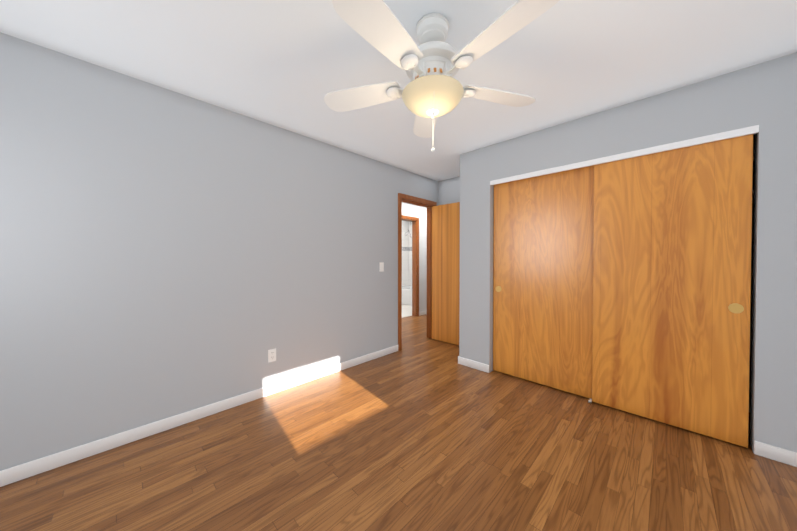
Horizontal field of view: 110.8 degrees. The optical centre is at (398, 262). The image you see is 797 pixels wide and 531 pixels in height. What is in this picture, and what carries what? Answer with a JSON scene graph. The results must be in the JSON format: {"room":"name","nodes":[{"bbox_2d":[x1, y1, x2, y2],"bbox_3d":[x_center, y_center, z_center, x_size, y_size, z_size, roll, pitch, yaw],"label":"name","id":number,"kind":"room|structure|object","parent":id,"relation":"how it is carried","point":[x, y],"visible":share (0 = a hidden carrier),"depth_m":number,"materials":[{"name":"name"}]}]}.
{"room":"empty bedroom","nodes":[
{"label":"empty bedroom","id":0,"kind":"room"},
{"bbox_2d":[0,32,437,470],"bbox_3d":[0.216,-0.046,3.985,0.120,2.440,7.840,1,1,44],"label":"wall","id":1,"kind":"structure","parent":0,"point":[165,253],"depth_m":1.94,"materials":[{"name":"grey paint"}]},
{"bbox_2d":[0,345,397,486],"bbox_3d":[-1.186,1.151,2.462,0.018,0.085,3.388,1,1,44],"label":"baseboard","id":2,"kind":"structure","parent":1,"relation":"attached to","point":[89,449],"depth_m":1.94,"materials":[{"name":"white wood"}]},
{"bbox_2d":[268,348,275,362],"bbox_3d":[-1.148,0.843,2.503,0.008,0.115,0.070,1,1,44],"label":"electrical outlet plate","id":3,"kind":"object","parent":1,"relation":"attached to","point":[271,355],"visible":1,"depth_m":2.50,"materials":[{"name":"white plastic"}]},
{"bbox_2d":[379,262,383,271],"bbox_3d":[-0.210,0.053,3.455,0.010,0.115,0.070,1,1,44],"label":"switch plate","id":4,"kind":"object","parent":1,"relation":"attached to","point":[381,266],"visible":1,"depth_m":3.45,"materials":[{"name":"white plastic"}]},
{"bbox_2d":[398,193,436,350],"bbox_3d":[0.242,0.119,4.014,0.152,2.109,0.846,1,1,44],"label":"door frame","id":5,"kind":"structure","parent":1,"relation":"attached to","point":[401,196],"depth_m":3.98,"materials":[{"name":"brown wood"}]},
{"bbox_2d":[432,202,459,344],"bbox_3d":[0.764,0.155,3.966,0.698,2.014,0.175,1,1,44],"label":"bedroom door","id":6,"kind":"structure","parent":1,"relation":"in","point":[445,268],"depth_m":4.01,"materials":[{"name":"brown wood"}]},
{"bbox_2d":[0,314,796,530],"bbox_3d":[0.403,1.226,3.820,6.640,0.100,7.840,1,1,44],"label":"floor","id":7,"kind":"structure","parent":0,"point":[420,431],"depth_m":1.60,"materials":[{"name":"brown wood"}]},
{"bbox_2d":[402,304,411,317],"bbox_3d":[0.000,1.134,6.835,1.615,0.006,2.560,1,1,44],"label":"bathroom tile floor","id":8,"kind":"structure","parent":7,"relation":"on","point":[406,310],"depth_m":6.54,"materials":[{"name":"white tile"}]},
{"bbox_2d":[402,286,411,305],"bbox_3d":[0.610,0.911,7.492,1.561,0.424,0.756,1,1,44],"label":"bathtub","id":9,"kind":"object","parent":8,"relation":"on","point":[406,295],"visible":0.23,"depth_m":7.35,"materials":[{"name":"white ceramic"}]},
{"bbox_2d":[0,0,796,180],"bbox_3d":[0.403,-1.314,3.787,6.640,0.100,7.840,1,1,44],"label":"ceiling","id":10,"kind":"structure","parent":0,"point":[289,65],"depth_m":1.63,"materials":[{"name":"white paint"}]},
{"bbox_2d":[324,0,558,151],"bbox_3d":[0.173,-0.907,1.406,1.218,0.652,1.210,1,1,44],"label":"ceiling fan","id":11,"kind":"object","parent":10,"relation":"hanging from","point":[433,63],"visible":1,"depth_m":1.32,"materials":[{"name":"white"}]},
{"bbox_2d":[402,220,408,285],"bbox_3d":[-0.621,-0.090,7.424,0.120,2.440,2.800,1,1,44],"label":"wall","id":12,"kind":"structure","parent":0,"point":[407,258],"depth_m":8.19,"materials":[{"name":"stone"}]},
{"bbox_2d":[409,221,411,285],"bbox_3d":[0.946,-0.095,7.769,1.585,2.440,0.120,1,1,44],"label":"wall","id":13,"kind":"structure","parent":0,"point":[410,223],"depth_m":8.25,"materials":[{"name":"paint"}]},
{"bbox_2d":[402,202,426,311],"bbox_3d":[0.148,-0.069,5.727,0.120,2.440,5.440,1,1,44],"label":"wall","id":14,"kind":"structure","parent":0,"point":[416,211],"depth_m":6.00,"materials":[{"name":"white paint"}]},
{"bbox_2d":[402,215,418,315],"bbox_3d":[0.122,0.095,5.691,0.136,2.114,0.790,1,1,44],"label":"door frame","id":15,"kind":"structure","parent":14,"relation":"attached to","point":[414,267],"depth_m":5.91,"materials":[{"name":"brown wood"}]},
{"bbox_2d":[419,310,426,315],"bbox_3d":[1.225,1.096,6.752,0.014,0.085,2.250,1,1,44],"label":"baseboard","id":16,"kind":"structure","parent":14,"relation":"attached to","point":[422,312],"depth_m":6.02,"materials":[{"name":"white wood"}]},
{"bbox_2d":[438,134,754,411],"bbox_3d":[1.923,-0.035,3.129,3.520,2.440,0.120,1,1,44],"label":"wall","id":17,"kind":"structure","parent":0,"point":[448,191],"depth_m":4.05,"materials":[{"name":"grey paint"}]},
{"bbox_2d":[752,190,753,206],"bbox_3d":[2.015,-0.461,2.626,2.454,0.095,0.465,1,1,44],"label":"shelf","id":18,"kind":"object","parent":17,"relation":"attached to","point":[753,198],"depth_m":1.98,"materials":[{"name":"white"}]},
{"bbox_2d":[459,52,796,452],"bbox_3d":[1.885,-0.028,2.577,2.564,2.440,0.725,1,1,44],"label":"wall","id":19,"kind":"structure","parent":0,"point":[763,95],"depth_m":1.79,"materials":[{"name":"grey paint"}]},
{"bbox_2d":[460,357,488,372],"bbox_3d":[0.854,1.143,3.083,0.343,0.085,0.018,1,1,44],"label":"baseboard","id":20,"kind":"structure","parent":19,"relation":"attached to","point":[463,361],"depth_m":3.07,"materials":[{"name":"white wood"}]},
{"bbox_2d":[493,165,593,398],"bbox_3d":[1.384,0.169,2.679,0.951,2.020,0.032,1,1,44],"label":"closet door","id":21,"kind":"structure","parent":19,"relation":"in","point":[543,230],"depth_m":2.63,"materials":[{"name":"brown wood"}]},
{"bbox_2d":[490,125,758,184],"bbox_3d":[1.645,-0.845,2.361,1.763,0.048,0.104,1,1,44],"label":"trim","id":22,"kind":"structure","parent":19,"relation":"attached to","point":[753,130],"depth_m":2.09,"materials":[{"name":"white wood"}]},
{"bbox_2d":[592,134,752,447],"bbox_3d":[1.957,0.177,2.054,0.831,2.020,0.032,1,1,44],"label":"closet door","id":23,"kind":"structure","parent":19,"relation":"in","point":[672,236],"depth_m":1.98,"materials":[{"name":"brown wood"}]},
{"bbox_2d":[728,303,743,312],"bbox_3d":[2.201,0.297,1.795,0.065,0.065,0.008,1,1,44],"label":"door pull","id":24,"kind":"object","parent":23,"relation":"attached to","point":[735,308],"visible":1,"depth_m":1.79,"materials":[{"name":"gold metal"}]},
{"bbox_2d":[754,440,796,466],"bbox_3d":[2.374,1.162,1.597,0.384,0.085,0.018,1,1,44],"label":"baseboard","id":25,"kind":"structure","parent":19,"relation":"attached to","point":[765,450],"depth_m":1.67,"materials":[{"name":"white wood"}]}
]}

